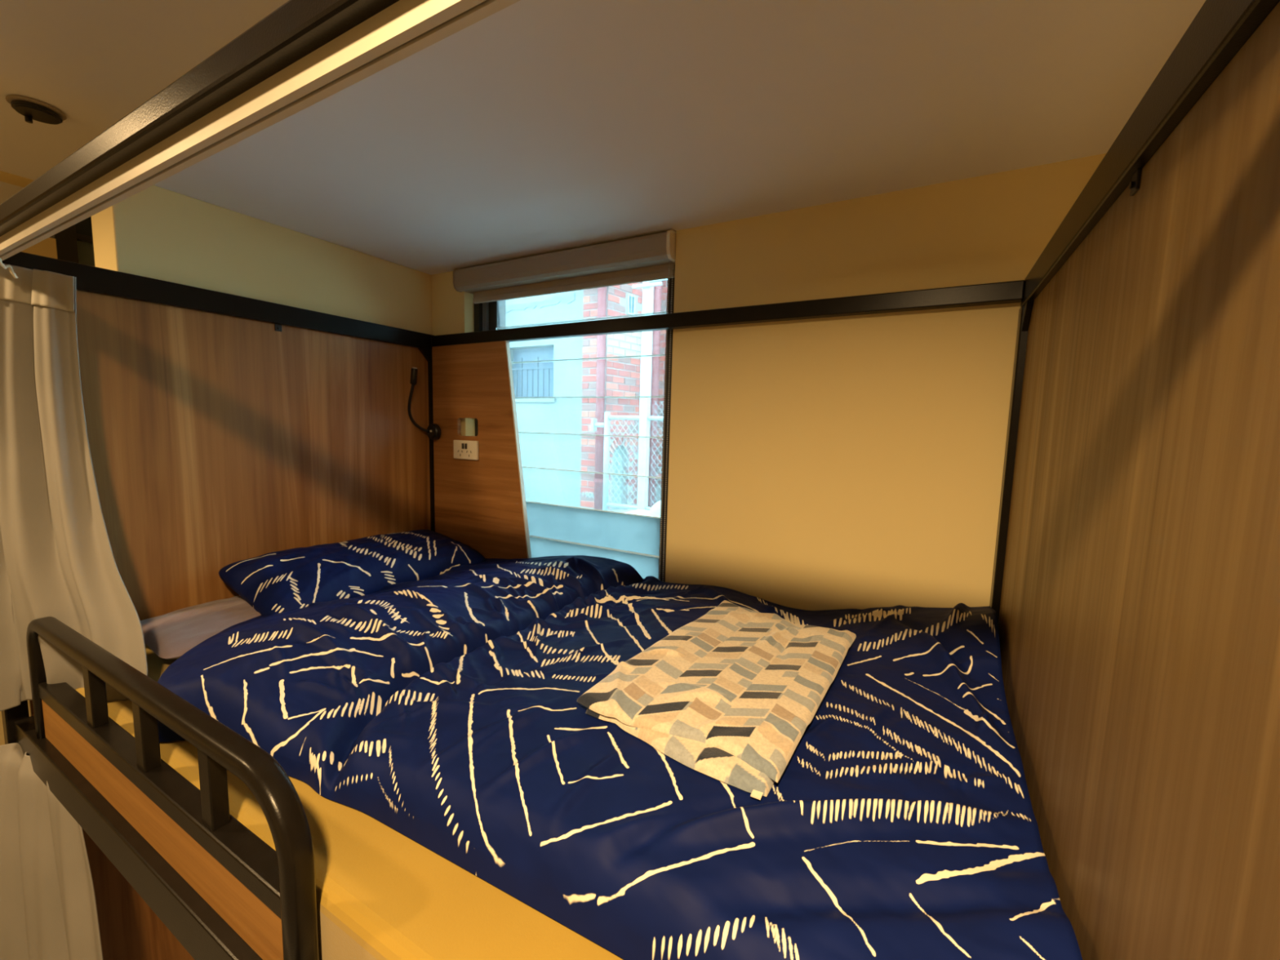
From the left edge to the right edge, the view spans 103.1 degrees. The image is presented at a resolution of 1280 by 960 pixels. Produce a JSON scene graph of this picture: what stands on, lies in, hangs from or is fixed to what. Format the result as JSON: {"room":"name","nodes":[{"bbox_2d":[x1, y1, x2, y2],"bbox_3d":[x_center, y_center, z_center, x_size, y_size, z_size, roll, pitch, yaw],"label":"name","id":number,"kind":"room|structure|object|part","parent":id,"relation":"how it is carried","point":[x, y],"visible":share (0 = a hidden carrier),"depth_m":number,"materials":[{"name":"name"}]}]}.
{"room":"dormitory","nodes":[
{"label":"dormitory","id":0,"kind":"room"},
{"bbox_2d":[0,700,30,745],"bbox_3d":[-4.093,0.338,1.572,0.100,2.800,4.300,5,7,29],"label":"wall","id":1,"kind":"structure","parent":0,"point":[2,733],"depth_m":2.76,"materials":[{"name":"beige paint"}]},
{"bbox_2d":[0,170,33,187],"bbox_3d":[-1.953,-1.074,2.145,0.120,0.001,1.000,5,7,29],"label":"wall","id":2,"kind":"structure","parent":0,"point":[6,177],"depth_m":1.76,"materials":[{"name":"beige paint"}]},
{"bbox_2d":[21,237,57,258],"bbox_3d":[-1.991,0.408,2.299,0.120,2.618,1.000,5,7,29],"label":"wall","id":3,"kind":"structure","parent":0,"point":[46,247],"depth_m":1.79,"materials":[{"name":"beige paint"}]},
{"bbox_2d":[49,216,95,266],"bbox_3d":[-2.035,-0.385,2.069,0.070,1.340,0.420,5,7,29],"label":"window","id":4,"kind":"structure","parent":3,"relation":"in","point":[74,243],"depth_m":1.88,"materials":[{"name":"black glass"}]},
{"bbox_3d":[-2.009,-0.979,2.032,0.005,0.150,0.365,5,7,29],"label":"pane","id":5,"kind":"part","parent":4,"relation":"part of","materials":[{"name":"glass"}]},
{"bbox_3d":[-2.026,-0.313,2.102,0.005,1.190,0.365,5,7,29],"label":"pane","id":6,"kind":"part","parent":4,"relation":"part of","materials":[{"name":"glass"}]},
{"bbox_2d":[0,0,288,204],"bbox_3d":[-1.349,-0.825,-0.584,6.800,0.100,3.400,5,7,29],"label":"ceiling","id":7,"kind":"structure","parent":0,"point":[95,62],"depth_m":1.14,"materials":[{"name":"paint"}]},
{"bbox_2d":[5,94,66,124],"bbox_3d":[-1.586,-0.963,1.337,0.104,0.035,0.104,5,7,29],"label":"smoke detector","id":8,"kind":"object","parent":7,"relation":"attached to","point":[32,108],"visible":1,"depth_m":1.32,"materials":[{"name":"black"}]},
{"bbox_2d":[10,100,62,124],"bbox_3d":[-1.585,-0.967,1.337,0.088,0.016,0.088,5,7,29],"label":"grille","id":9,"kind":"object","parent":8,"relation":"attached to","point":[37,110],"depth_m":1.33,"materials":[{"name":"black plastic"}]},
{"bbox_2d":[91,185,432,334],"bbox_3d":[-1.214,0.471,1.886,0.155,2.618,0.972,5,7,29],"label":"wall","id":10,"kind":"structure","parent":0,"point":[157,233],"depth_m":1.57,"materials":[{"name":"beige paint"}]},
{"bbox_2d":[153,0,1205,275],"bbox_3d":[0.772,-0.826,0.827,4.455,0.282,1.120,5,7,29],"label":"ceiling","id":11,"kind":"structure","parent":0,"point":[534,127],"depth_m":1.01,"materials":[{"name":"paint"}]},
{"bbox_2d":[431,153,1106,610],"bbox_3d":[0.954,0.581,1.369,4.455,2.618,0.220,5,7,29],"label":"wall","id":12,"kind":"structure","parent":0,"point":[854,461],"depth_m":1.38,"materials":[{"name":"beige paint"}]},
{"bbox_2d":[473,264,675,582],"bbox_3d":[-0.273,-0.067,1.974,0.941,1.518,0.080,5,7,29],"label":"window","id":13,"kind":"structure","parent":12,"relation":"in","point":[636,539],"depth_m":1.92,"materials":[{"name":"black"}]},
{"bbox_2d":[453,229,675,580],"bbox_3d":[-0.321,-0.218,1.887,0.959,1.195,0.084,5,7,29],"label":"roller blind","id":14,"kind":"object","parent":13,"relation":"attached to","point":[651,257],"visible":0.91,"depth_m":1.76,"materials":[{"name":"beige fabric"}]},
{"bbox_3d":[0.085,-0.144,1.679,0.017,1.114,0.004,0,6,-13],"label":"bead chain","id":15,"kind":"part","parent":14,"relation":"part of","materials":[{"name":"grey"}]},
{"bbox_3d":[-0.248,-0.525,1.914,0.776,0.145,0.022,5,7,29],"label":"louvre blade","id":16,"kind":"part","parent":13,"relation":"part of","materials":[{"name":"clear glass"}]},
{"bbox_3d":[-0.244,-0.675,1.898,0.776,0.165,0.022,5,7,29],"label":"louvre blade","id":17,"kind":"part","parent":13,"relation":"part of","materials":[{"name":"clear glass"}]},
{"bbox_3d":[-0.252,-0.384,1.929,0.776,0.145,0.022,5,7,29],"label":"louvre blade","id":18,"kind":"part","parent":13,"relation":"part of","materials":[{"name":"clear glass"}]},
{"bbox_3d":[-0.255,-0.244,1.943,0.776,0.145,0.022,5,7,29],"label":"louvre blade","id":19,"kind":"part","parent":13,"relation":"part of","materials":[{"name":"clear glass"}]},
{"bbox_3d":[-0.263,0.037,1.973,0.776,0.145,0.022,5,7,29],"label":"louvre blade","id":20,"kind":"part","parent":13,"relation":"part of","materials":[{"name":"clear glass"}]},
{"bbox_3d":[-0.259,-0.104,1.958,0.776,0.145,0.022,5,7,29],"label":"louvre blade","id":21,"kind":"part","parent":13,"relation":"part of","materials":[{"name":"clear glass"}]},
{"bbox_3d":[-0.266,0.178,1.987,0.776,0.145,0.022,5,7,29],"label":"louvre blade","id":22,"kind":"part","parent":13,"relation":"part of","materials":[{"name":"clear glass"}]},
{"bbox_3d":[-0.270,0.319,2.002,0.776,0.145,0.022,5,7,29],"label":"louvre blade","id":23,"kind":"part","parent":13,"relation":"part of","materials":[{"name":"clear glass"}]},
{"bbox_3d":[-1.190,2.021,0.134,6.800,0.100,4.360,5,7,29],"label":"floor","id":24,"kind":"structure","parent":0,"visible":0},
{"bbox_2d":[0,0,1279,959],"bbox_3d":[-0.307,0.688,1.248,2.075,2.366,1.235,5,7,29],"label":"bunk bed","id":25,"kind":"object","parent":24,"relation":"on","point":[1135,597],"visible":0.7,"depth_m":0.67,"materials":[{"name":"laminate"}]},
{"bbox_3d":[-1.489,0.676,1.221,0.036,2.334,0.036,5,7,29],"label":"post","id":26,"kind":"part","parent":25,"relation":"part of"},
{"bbox_2d":[0,742,102,959],"bbox_3d":[-1.290,1.187,1.154,0.476,1.129,0.065,3,6,19],"label":"curtain","id":27,"kind":"object","parent":25,"relation":"hanging from","point":[48,909],"visible":0.86,"depth_m":1.14,"materials":[{"name":"white fabric"}]},
{"bbox_2d":[0,257,147,711],"bbox_3d":[-1.260,0.026,1.107,0.439,0.994,0.126,2,6,8],"label":"curtain","id":28,"kind":"object","parent":25,"relation":"hanging from","point":[57,560],"visible":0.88,"depth_m":1.12,"materials":[{"name":"fabric"}]},
{"bbox_3d":[-1.048,0.406,0.978,0.034,0.132,0.022,5,7,29],"label":"guard post","id":29,"kind":"part","parent":25,"relation":"part of","materials":[{"name":"black metal"}]},
{"bbox_3d":[-0.592,0.678,0.730,2.004,0.078,0.032,5,7,29],"label":"rail","id":30,"kind":"part","parent":25,"relation":"part of","materials":[{"name":"brown wood"}]},
{"bbox_3d":[-0.837,0.424,0.861,0.034,0.132,0.022,5,7,29],"label":"guard post","id":31,"kind":"part","parent":25,"relation":"part of","materials":[{"name":"black metal"}]},
{"bbox_3d":[-0.882,0.485,0.886,1.070,0.314,0.034,5,7,29],"label":"guard rail","id":32,"kind":"part","parent":25,"relation":"part of","materials":[{"name":"black metal"}]},
{"bbox_3d":[-0.568,-0.426,0.607,2.075,0.032,0.037,5,7,29],"label":"rail","id":33,"kind":"part","parent":25,"relation":"part of","materials":[{"name":"black metal"}]},
{"bbox_3d":[-0.625,0.441,0.744,0.034,0.132,0.022,5,7,29],"label":"guard post","id":34,"kind":"part","parent":25,"relation":"part of","materials":[{"name":"black metal"}]},
{"bbox_3d":[-1.160,-0.533,1.638,0.032,0.062,1.195,5,7,29],"label":"rail","id":35,"kind":"part","parent":25,"relation":"part of","materials":[{"name":"black metal"}]},
{"bbox_3d":[-1.205,0.619,1.748,0.013,2.253,1.153,5,7,29],"label":"panel","id":36,"kind":"part","parent":25,"relation":"part of","materials":[{"name":"brown wood"}]},
{"bbox_2d":[75,643,623,959],"bbox_3d":[-0.309,0.566,1.251,2.020,0.173,1.132,5,7,29],"label":"mattress","id":37,"kind":"object","parent":25,"relation":"on","point":[381,894],"visible":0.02,"depth_m":0.66,"materials":[{"name":"yellow fabric"}]},
{"bbox_2d":[140,595,261,659],"bbox_3d":[-1.059,0.381,1.582,0.380,0.082,0.736,5,7,29],"label":"pillow","id":38,"kind":"object","parent":37,"relation":"on","point":[171,635],"visible":0.23,"depth_m":1.33,"materials":[{"name":"white fabric"}]},
{"bbox_2d":[157,555,1082,959],"bbox_3d":[-0.218,0.374,1.201,1.827,0.216,1.124,5,7,29],"label":"duvet","id":39,"kind":"object","parent":37,"relation":"on","point":[443,710],"visible":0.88,"depth_m":0.78,"materials":[{"name":"blue fabric"}]},
{"bbox_2d":[218,529,485,615],"bbox_3d":[-0.931,0.300,1.762,0.334,0.184,0.763,5,7,29],"label":"pillow","id":40,"kind":"object","parent":39,"relation":"on","point":[297,578],"visible":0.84,"depth_m":1.58,"materials":[{"name":"blue fabric"}]},
{"bbox_2d":[576,600,856,799],"bbox_3d":[0.203,0.383,1.051,0.363,0.050,0.634,5,7,34],"label":"pillow","id":41,"kind":"object","parent":39,"relation":"on","point":[731,694],"visible":1,"depth_m":0.92,"materials":[{"name":"fabric"}]},
{"bbox_2d":[407,367,440,439],"bbox_3d":[-0.888,-0.308,2.078,0.078,0.290,0.128,5,7,29],"label":"reading lamp","id":42,"kind":"object","parent":25,"relation":"attached to","point":[433,430],"visible":1,"depth_m":2.08,"materials":[{"name":"black plastic"}]},
{"bbox_3d":[-0.907,0.598,2.263,0.036,2.303,0.036,5,7,29],"label":"post","id":43,"kind":"part","parent":25,"relation":"part of","materials":[{"name":"black metal"}]},
{"bbox_2d":[453,440,478,460],"bbox_3d":[-0.708,-0.122,2.060,0.135,0.077,0.016,5,7,29],"label":"power outlet","id":44,"kind":"object","parent":25,"relation":"attached to","point":[463,449],"visible":1,"depth_m":2.05,"materials":[{"name":"beige plastic"}]},
{"bbox_3d":[-0.632,0.017,2.049,0.563,1.116,0.016,5,7,29],"label":"headboard panel","id":45,"kind":"part","parent":25,"relation":"part of","materials":[{"name":"brown wood"}]},
{"bbox_3d":[0.010,-0.508,1.653,2.000,0.044,0.033,5,7,29],"label":"rail","id":46,"kind":"part","parent":25,"relation":"part of","materials":[{"name":"black metal"}]},
{"bbox_3d":[0.868,0.746,1.281,0.045,2.303,0.041,5,7,29],"label":"post","id":47,"kind":"part","parent":25,"relation":"part of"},
{"bbox_3d":[0.572,0.769,0.745,0.014,2.253,1.183,5,7,29],"label":"panel","id":48,"kind":"part","parent":25,"relation":"part of","materials":[{"name":"brown wood"}]},
{"bbox_3d":[0.610,-0.383,0.639,0.043,0.062,1.235,5,7,29],"label":"rail","id":49,"kind":"part","parent":25,"relation":"part of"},
{"label":"outside","id":50,"kind":"structure","parent":0,"visible":0},
{"bbox_2d":[561,508,635,551],"bbox_3d":[-0.123,0.254,8.860,13.000,0.200,11.740,5,7,29],"label":"ground","id":51,"kind":"structure","parent":50,"point":[620,510],"depth_m":6.53,"materials":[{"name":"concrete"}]},
{"bbox_2d":[506,289,583,507],"bbox_3d":[-3.727,-2.278,8.039,7.128,4.820,0.380,5,7,29],"label":"building","id":52,"kind":"structure","parent":51,"relation":"on","point":[551,378],"depth_m":6.57,"materials":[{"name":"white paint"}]},
{"bbox_3d":[-1.384,-1.606,6.781,0.770,0.245,0.015,5,7,29],"label":"pane","id":53,"kind":"part","parent":52,"relation":"part of","materials":[{"name":"glass"}]},
{"bbox_3d":[-1.467,-1.051,6.713,0.910,0.050,0.080,5,7,29],"label":"sill","id":54,"kind":"part","parent":52,"relation":"part of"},
{"bbox_2d":[580,280,667,511],"bbox_3d":[0.802,-1.931,5.830,3.016,4.820,1.228,5,7,29],"label":"brick building","id":55,"kind":"structure","parent":51,"relation":"on","point":[622,375],"depth_m":6.33,"materials":[{"name":"red brick"}]},
{"bbox_2d":[593,286,606,510],"bbox_3d":[-0.474,-0.952,6.058,0.121,2.760,0.121,5,7,29],"label":"downpipe","id":56,"kind":"object","parent":55,"relation":"attached to","point":[602,291],"visible":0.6,"depth_m":6.02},
{"bbox_2d":[626,293,635,315],"bbox_3d":[-0.116,-2.176,6.313,0.061,0.240,0.143,5,7,29],"label":"vent","id":57,"kind":"object","parent":55,"relation":"attached to","point":[630,298],"depth_m":6.30,"materials":[{"name":"white metal"}]},
{"bbox_2d":[647,280,662,506],"bbox_3d":[0.209,-1.910,6.446,0.116,4.620,0.116,5,7,29],"label":"downpipe","id":58,"kind":"object","parent":55,"relation":"attached to","point":[657,289],"visible":0.55,"depth_m":6.49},
{"bbox_2d":[625,500,661,517],"bbox_3d":[0.194,0.384,4.753,0.770,0.410,0.500,5,7,29],"label":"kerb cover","id":59,"kind":"object","parent":51,"relation":"on","point":[655,511],"visible":0.16,"depth_m":4.79,"materials":[{"name":"white concrete"}]},
{"bbox_2d":[631,278,667,509],"bbox_3d":[0.104,-1.456,4.965,0.380,4.020,0.110,5,7,29],"label":"post","id":60,"kind":"object","parent":51,"relation":"on","point":[647,287],"visible":0.46,"depth_m":5.04,"materials":[{"name":"white metal"}]},
{"bbox_2d":[591,412,663,511],"bbox_3d":[0.075,-0.115,5.119,1.345,1.120,0.060,5,7,29],"label":"gate","id":61,"kind":"object","parent":60,"relation":"attached to","point":[607,417],"visible":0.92,"depth_m":5.29,"materials":[{"name":"metal"}]},
{"bbox_3d":[-0.488,-0.586,5.392,0.030,0.130,0.060,5,7,29],"label":"hinge plate","id":62,"kind":"part","parent":61,"relation":"part of","materials":[{"name":"metal"}]},
{"bbox_3d":[-0.355,-0.151,5.357,0.060,1.120,0.058,5,7,29],"label":"gate frame","id":63,"kind":"part","parent":61,"relation":"part of","materials":[{"name":"metal"}]},
{"bbox_3d":[0.143,0.299,5.119,1.165,0.043,0.044,5,7,29],"label":"gate frame","id":64,"kind":"part","parent":61,"relation":"part of","materials":[{"name":"metal"}]},
{"bbox_3d":[0.166,-0.611,5.024,1.165,0.043,0.044,5,7,29],"label":"gate frame","id":65,"kind":"part","parent":61,"relation":"part of","materials":[{"name":"metal"}]},
{"bbox_3d":[0.069,-1.878,4.899,0.320,0.030,0.025,5,7,29],"label":"cross arm","id":66,"kind":"part","parent":60,"relation":"part of","materials":[{"name":"metal"}]},
{"bbox_2d":[649,400,663,506],"bbox_3d":[0.412,-0.208,5.026,0.684,1.142,0.040,5,7,29],"label":"wire fence","id":67,"kind":"object","parent":60,"relation":"attached to","point":[654,401],"visible":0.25,"depth_m":5.15,"materials":[{"name":"metal"}]},
{"bbox_3d":[0.174,-1.909,4.837,0.200,0.030,0.025,5,7,29],"label":"cross arm","id":68,"kind":"part","parent":60,"relation":"part of","materials":[{"name":"metal"}]}
]}

